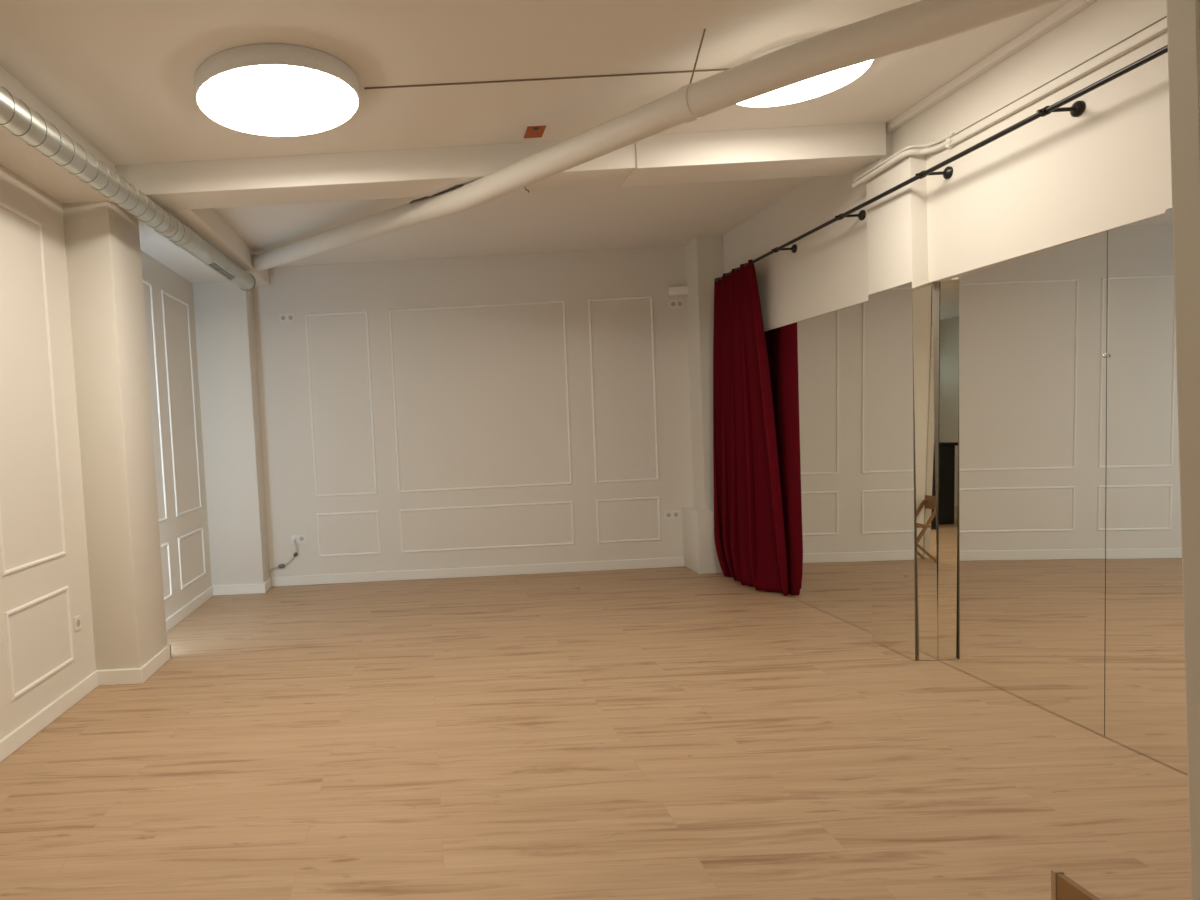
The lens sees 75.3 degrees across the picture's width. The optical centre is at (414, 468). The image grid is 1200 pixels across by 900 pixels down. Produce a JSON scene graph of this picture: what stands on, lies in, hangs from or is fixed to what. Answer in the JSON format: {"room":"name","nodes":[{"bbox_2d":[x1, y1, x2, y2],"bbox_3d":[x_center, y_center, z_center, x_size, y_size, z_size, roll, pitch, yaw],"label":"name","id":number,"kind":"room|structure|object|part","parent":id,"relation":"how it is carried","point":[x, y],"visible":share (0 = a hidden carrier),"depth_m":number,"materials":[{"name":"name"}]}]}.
{"room":"exercise studio","nodes":[
{"label":"exercise studio","id":0,"kind":"room"},
{"bbox_2d":[0,164,211,739],"bbox_3d":[-2.205,-0.212,4.303,0.200,3.234,7.073,-3,3,1],"label":"wall","id":1,"kind":"structure","parent":0,"point":[29,495],"depth_m":4.33,"materials":[{"name":"white paint"}]},
{"bbox_2d":[0,201,65,575],"bbox_3d":[-2.114,-0.441,4.054,0.011,1.937,0.670,-3,3,1],"label":"trim","id":2,"kind":"structure","parent":1,"relation":"attached to","point":[3,572],"depth_m":4.34,"materials":[{"name":"white paint"}]},
{"bbox_2d":[5,586,73,700],"bbox_3d":[-2.044,0.933,4.120,0.011,0.452,0.670,-3,3,1],"label":"trim","id":3,"kind":"structure","parent":1,"relation":"attached to","point":[14,695],"depth_m":4.01,"materials":[{"name":"white paint"}]},
{"bbox_2d":[0,671,97,761],"bbox_3d":[-2.037,1.418,2.924,0.025,0.098,3.665,-3,3,1],"label":"baseboard","id":4,"kind":"structure","parent":1,"relation":"attached to","point":[10,743],"depth_m":4.09,"materials":[{"name":"white wood"}]},
{"bbox_2d":[73,615,81,631],"bbox_3d":[-2.039,0.933,4.538,0.012,0.082,0.082,-3,3,1],"label":"wall socket","id":5,"kind":"object","parent":1,"relation":"attached to","point":[77,620],"visible":1,"depth_m":4.53,"materials":[{"name":"white plastic"}]},
{"bbox_2d":[0,86,255,290],"bbox_3d":[-1.682,-1.558,4.072,0.162,0.169,5.560,-3,3,3],"label":"ventilation duct","id":6,"kind":"object","parent":1,"relation":"attached to","point":[16,116],"visible":1,"depth_m":3.99,"materials":[{"name":"metal"}]},
{"bbox_2d":[206,260,237,280],"bbox_3d":[-1.546,-1.594,6.044,0.076,0.038,0.622,-3,3,3],"label":"vent grille","id":7,"kind":"object","parent":6,"relation":"attached to","point":[219,266],"depth_m":6.02,"materials":[{"name":"grey metal"}]},
{"bbox_2d":[0,66,269,286],"bbox_3d":[-1.915,-1.762,4.209,0.838,0.262,6.743,-3,3,1],"label":"trim","id":8,"kind":"structure","parent":1,"relation":"attached to","point":[16,155],"depth_m":4.57,"materials":[{"name":"white paint"}]},
{"bbox_2d":[143,279,166,522],"bbox_3d":[-2.097,-0.526,5.802,0.011,1.937,0.700,-3,3,1],"label":"trim","id":9,"kind":"structure","parent":1,"relation":"attached to","point":[144,281],"depth_m":6.13,"materials":[{"name":"white paint"}]},
{"bbox_2d":[161,542,172,600],"bbox_3d":[-2.027,0.848,5.868,0.011,0.452,0.700,-3,3,1],"label":"trim","id":10,"kind":"structure","parent":1,"relation":"attached to","point":[167,543],"depth_m":6.20,"materials":[{"name":"white paint"}]},
{"bbox_2d":[161,289,201,516],"bbox_3d":[-2.088,-0.573,6.754,0.011,1.937,0.717,-3,3,1],"label":"trim","id":11,"kind":"structure","parent":1,"relation":"attached to","point":[162,291],"depth_m":6.50,"materials":[{"name":"white paint"}]},
{"bbox_2d":[166,586,212,631],"bbox_3d":[-2.004,1.252,6.343,0.025,0.098,2.080,-3,3,1],"label":"baseboard","id":12,"kind":"structure","parent":1,"relation":"attached to","point":[174,619],"depth_m":6.59,"materials":[{"name":"white wood"}]},
{"bbox_2d":[178,528,205,589],"bbox_3d":[-2.018,0.801,6.820,0.011,0.452,0.717,-3,3,1],"label":"trim","id":13,"kind":"structure","parent":1,"relation":"attached to","point":[199,529],"depth_m":6.73,"materials":[{"name":"white paint"}]},
{"bbox_2d":[62,201,166,669],"bbox_3d":[-1.964,-0.168,4.957,0.301,3.060,0.520,-3,3,1],"label":"wall pillar","id":14,"kind":"structure","parent":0,"point":[102,239],"depth_m":4.73,"materials":[{"name":"white paint"}]},
{"bbox_2d":[96,644,170,685],"bbox_3d":[-1.876,1.308,5.027,0.306,0.098,0.550,-3,3,1],"label":"baseboard","id":15,"kind":"structure","parent":14,"relation":"attached to","point":[134,675],"depth_m":4.75,"materials":[{"name":"white wood"}]},
{"bbox_2d":[192,281,269,585],"bbox_3d":[-1.824,-0.297,7.489,0.533,3.060,0.333,-3,3,1],"label":"wall pillar","id":16,"kind":"structure","parent":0,"point":[223,312],"depth_m":7.33,"materials":[{"name":"white paint"}]},
{"bbox_2d":[213,577,271,595],"bbox_3d":[-1.736,1.181,7.535,0.538,0.098,0.313,-3,3,1],"label":"baseboard","id":17,"kind":"structure","parent":16,"relation":"attached to","point":[258,588],"depth_m":7.38,"materials":[{"name":"white wood"}]},
{"bbox_2d":[253,245,692,581],"bbox_3d":[0.481,-0.512,7.703,5.114,3.234,0.200,-3,3,1],"label":"wall","id":18,"kind":"structure","parent":0,"point":[481,399],"depth_m":7.60,"materials":[{"name":"white paint"}]},
{"bbox_2d":[269,537,297,573],"bbox_3d":[-1.344,0.883,7.663,0.313,0.368,0.041,-3,3,1],"label":"power cord","id":19,"kind":"object","parent":18,"relation":"attached to","point":[293,538],"visible":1,"depth_m":7.66,"materials":[{"name":"white plastic"}]},
{"bbox_2d":[279,313,294,321],"bbox_3d":[-1.288,-1.523,7.566,0.150,0.082,0.012,-3,3,1],"label":"wall socket","id":20,"kind":"object","parent":18,"relation":"attached to","point":[283,317],"visible":1,"depth_m":7.56,"materials":[{"name":"white plastic"}]},
{"bbox_2d":[291,535,304,542],"bbox_3d":[-1.192,0.716,7.674,0.144,0.082,0.012,-3,3,1],"label":"wall socket","id":21,"kind":"object","parent":18,"relation":"attached to","point":[299,538],"visible":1,"depth_m":7.67,"materials":[{"name":"white plastic"}]},
{"bbox_2d":[305,311,377,496],"bbox_3d":[-0.743,-0.652,7.602,0.636,1.857,0.011,-3,3,1],"label":"trim","id":22,"kind":"structure","parent":18,"relation":"attached to","point":[353,312],"depth_m":7.60,"materials":[{"name":"white paint"}]},
{"bbox_2d":[316,511,380,556],"bbox_3d":[-0.675,0.666,7.666,0.636,0.448,0.011,-3,3,1],"label":"trim","id":23,"kind":"structure","parent":18,"relation":"attached to","point":[362,512],"depth_m":7.66,"materials":[{"name":"white paint"}]},
{"bbox_2d":[271,557,683,586],"bbox_3d":[0.641,1.053,7.675,4.220,0.098,0.025,-3,3,1],"label":"baseboard","id":24,"kind":"structure","parent":18,"relation":"attached to","point":[673,561],"depth_m":7.66,"materials":[{"name":"white wood"}]},
{"bbox_2d":[389,300,571,492],"bbox_3d":[0.672,-0.723,7.585,1.773,1.857,0.011,-3,3,1],"label":"trim","id":25,"kind":"structure","parent":18,"relation":"attached to","point":[560,301],"depth_m":7.58,"materials":[{"name":"white paint"}]},
{"bbox_2d":[399,501,574,552],"bbox_3d":[0.739,0.595,7.649,1.773,0.448,0.011,-3,3,1],"label":"trim","id":26,"kind":"structure","parent":18,"relation":"attached to","point":[563,502],"depth_m":7.65,"materials":[{"name":"white paint"}]},
{"bbox_2d":[588,296,658,482],"bbox_3d":[2.112,-0.796,7.568,0.647,1.857,0.011,-3,3,1],"label":"trim","id":27,"kind":"structure","parent":18,"relation":"attached to","point":[635,297],"depth_m":7.56,"materials":[{"name":"white paint"}]},
{"bbox_2d":[596,497,660,543],"bbox_3d":[2.179,0.522,7.631,0.647,0.448,0.011,-3,3,1],"label":"trim","id":28,"kind":"structure","parent":18,"relation":"attached to","point":[643,498],"depth_m":7.63,"materials":[{"name":"white paint"}]},
{"bbox_2d":[665,510,679,518],"bbox_3d":[2.618,0.467,7.625,0.150,0.082,0.012,-3,3,1],"label":"wall socket","id":29,"kind":"object","parent":18,"relation":"attached to","point":[668,514],"visible":1,"depth_m":7.62,"materials":[{"name":"white plastic"}]},
{"bbox_2d":[670,300,682,308],"bbox_3d":[2.625,-1.654,7.522,0.130,0.082,0.012,-3,3,1],"label":"wall socket","id":30,"kind":"object","parent":18,"relation":"attached to","point":[673,303],"visible":1,"depth_m":7.52,"materials":[{"name":"white plastic"}]},
{"bbox_2d":[668,286,687,295],"bbox_3d":[2.635,-1.778,7.493,0.193,0.090,0.057,-3,3,1],"label":"wall box","id":31,"kind":"object","parent":18,"relation":"attached to","point":[673,290],"visible":1,"depth_m":7.46,"materials":[{"name":"white plastic"}]},
{"bbox_2d":[0,0,1071,266],"bbox_3d":[0.363,-2.009,4.191,5.514,0.100,7.073,-3,3,1],"label":"ceiling","id":32,"kind":"structure","parent":0,"point":[119,73],"depth_m":3.73,"materials":[{"name":"white paint"}]},
{"bbox_2d":[194,44,359,135],"bbox_3d":[-0.667,-1.830,3.677,0.790,0.101,0.790,-3,3,1],"label":"ceiling lamp","id":33,"kind":"object","parent":32,"relation":"attached to","point":[259,89],"visible":1,"depth_m":3.52,"materials":[{"name":"white plastic"}]},
{"bbox_2d":[115,122,890,212],"bbox_3d":[0.387,-1.875,4.755,5.134,0.264,0.352,-3,3,1],"label":"cross beam","id":34,"kind":"structure","parent":32,"relation":"attached to","point":[841,149],"depth_m":4.60,"materials":[{"name":"white paint"}]},
{"bbox_2d":[524,126,545,137],"bbox_3d":[0.708,-1.982,4.420,0.108,0.011,0.165,-3,3,1],"label":"junction patch","id":35,"kind":"object","parent":32,"relation":"attached to","point":[532,131],"visible":1,"depth_m":4.41,"materials":[{"name":"plastic"}]},
{"bbox_2d":[364,68,729,88],"bbox_3d":[0.699,-1.950,3.739,1.903,0.008,0.038,-3,3,1],"label":"cable","id":36,"kind":"object","parent":32,"relation":"attached to","point":[726,68],"visible":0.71,"depth_m":3.75,"materials":[{"name":"brown plastic"}]},
{"bbox_2d":[252,0,1059,271],"bbox_3d":[0.693,-1.775,4.265,0.229,0.414,6.810,-5,4,-40],"label":"ceiling pipe","id":37,"kind":"object","parent":32,"relation":"hanging from","point":[923,22],"visible":0.98,"depth_m":3.45,"materials":[{"name":"white metal"}]},
{"bbox_2d":[409,185,463,203],"bbox_3d":[0.138,-1.793,4.909,0.038,0.044,0.563,-5,4,-40],"label":"cable","id":38,"kind":"object","parent":37,"relation":"on","point":[459,186],"visible":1,"depth_m":4.87,"materials":[{"name":"brown plastic"}]},
{"bbox_3d":[1.303,-1.894,3.461,0.009,0.161,0.223,-3,3,1],"label":"hanger rod","id":39,"kind":"part","parent":37,"relation":"part of","materials":[{"name":"brown"}]},
{"bbox_2d":[738,38,873,106],"bbox_3d":[1.933,-1.998,3.804,0.688,0.043,0.688,-3,3,1],"label":"ceiling lamp","id":40,"kind":"object","parent":32,"relation":"attached to","point":[822,84],"visible":0.43,"depth_m":3.91,"materials":[{"name":"white plastic"}]},
{"bbox_2d":[738,60,871,106],"bbox_3d":[1.933,-1.983,3.805,0.666,0.012,0.666,-3,3,1],"label":"diffuser","id":41,"kind":"object","parent":40,"relation":"attached to","point":[822,84],"depth_m":3.92,"materials":[{"name":"white plastic"}]},
{"bbox_2d":[0,566,1191,899],"bbox_3d":[0.298,1.426,2.131,6.800,0.080,11.523,-3,3,1],"label":"floor","id":42,"kind":"structure","parent":0,"point":[668,733],"depth_m":3.27,"materials":[{"name":"brown wood"}]},
{"bbox_2d":[1051,869,1100,899],"bbox_3d":[1.383,1.048,1.224,0.430,0.652,0.299,-3,3,1],"label":"folding chair","id":43,"kind":"object","parent":42,"relation":"on","point":[1063,887],"visible":1,"depth_m":1.33,"materials":[{"name":"brown wood"}]},
{"bbox_2d":[682,235,723,573],"bbox_3d":[2.854,-0.618,7.373,0.376,3.234,0.443,-3,3,1],"label":"wall pillar","id":44,"kind":"structure","parent":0,"point":[704,255],"depth_m":7.26,"materials":[{"name":"white paint"}]},
{"bbox_2d":[866,147,937,659],"bbox_3d":[3.010,-0.374,4.586,0.183,3.000,0.425,-3,3,1],"label":"wall pillar","id":45,"kind":"structure","parent":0,"point":[897,233],"depth_m":4.41,"materials":[{"name":"white paint"}]},
{"bbox_2d":[868,282,915,659],"bbox_3d":[2.927,0.015,4.605,0.030,2.224,0.427,-3,3,1],"label":"mirror","id":46,"kind":"object","parent":45,"relation":"attached to","point":[891,378],"visible":1,"depth_m":4.59,"materials":[{"name":"silver metal"}]},
{"bbox_2d":[912,280,937,659],"bbox_3d":[2.986,0.022,4.387,0.109,2.224,0.010,-3,3,1],"label":"mirror","id":47,"kind":"object","parent":45,"relation":"attached to","point":[921,290],"visible":1,"depth_m":4.38,"materials":[{"name":"silver metal"}]},
{"bbox_2d":[723,0,1171,330],"bbox_3d":[3.127,-0.481,4.239,0.250,3.234,7.073,-3,3,1],"label":"wall","id":48,"kind":"structure","parent":0,"point":[1057,178],"depth_m":3.69,"materials":[{"name":"white paint"}]},
{"bbox_2d":[765,301,871,632],"bbox_3d":[3.041,-0.057,5.990,0.034,2.224,2.340,-3,3,1],"label":"mirror","id":49,"kind":"object","parent":48,"relation":"attached to","point":[819,365],"visible":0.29,"depth_m":5.52,"materials":[{"name":"silver metal"}]},
{"bbox_2d":[716,45,1167,281],"bbox_3d":[2.851,-1.618,3.955,0.183,0.066,6.072,-3,3,1],"label":"curtain rod","id":50,"kind":"object","parent":48,"relation":"attached to","point":[1078,107],"visible":1,"depth_m":3.65,"materials":[{"name":"black metal"}]},
{"bbox_2d":[713,259,787,595],"bbox_3d":[2.866,-0.366,6.571,0.222,2.786,1.033,-3,3,-5],"label":"curtain","id":51,"kind":"object","parent":50,"relation":"hanging from","point":[749,532],"visible":0.98,"depth_m":6.55,"materials":[{"name":"red fabric"}]},
{"bbox_2d":[886,0,1097,132],"bbox_3d":[2.894,-2.005,2.733,0.066,0.064,3.910,-3,3,1],"label":"trim ledge","id":52,"kind":"object","parent":48,"relation":"attached to","point":[1073,7],"visible":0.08,"depth_m":3.72,"materials":[{"name":"white paint"}]},
{"bbox_2d":[852,16,1166,187],"bbox_3d":[2.854,-1.736,2.857,0.141,0.090,3.930,-3,3,1],"label":"cable conduit","id":53,"kind":"object","parent":48,"relation":"attached to","point":[1155,29],"visible":1,"depth_m":3.53,"materials":[{"name":"white"}]},
{"bbox_2d":[936,230,1107,735],"bbox_3d":[3.034,0.047,3.824,0.032,2.224,1.111,-3,3,2],"label":"mirror","id":54,"kind":"object","parent":48,"relation":"attached to","point":[1022,341],"visible":0.86,"depth_m":3.70,"materials":[{"name":"silver metal"}]},
{"bbox_2d":[1105,208,1187,774],"bbox_3d":[2.972,0.130,2.175,0.032,2.224,2.187,-3,3,2],"label":"mirror","id":55,"kind":"object","parent":48,"relation":"attached to","point":[1145,686],"visible":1,"depth_m":3.09,"materials":[{"name":"silver metal"}]},
{"bbox_3d":[0.441,-0.181,0.863,5.164,3.234,0.250,-3,3,1],"label":"wall","id":56,"kind":"structure","parent":0,"visible":0},
{"bbox_3d":[1.052,-0.039,0.839,0.122,2.890,0.240,-3,3,1],"label":"door","id":57,"kind":"structure","parent":56,"relation":"in","visible":0},
{"bbox_2d":[1166,0,1199,899],"bbox_3d":[1.047,-0.045,0.980,0.134,2.890,0.042,-3,3,1],"label":"door frame","id":58,"kind":"structure","parent":57,"relation":"attached to","point":[1183,16],"depth_m":0.98,"materials":[{"name":"beige paint"}]}
]}

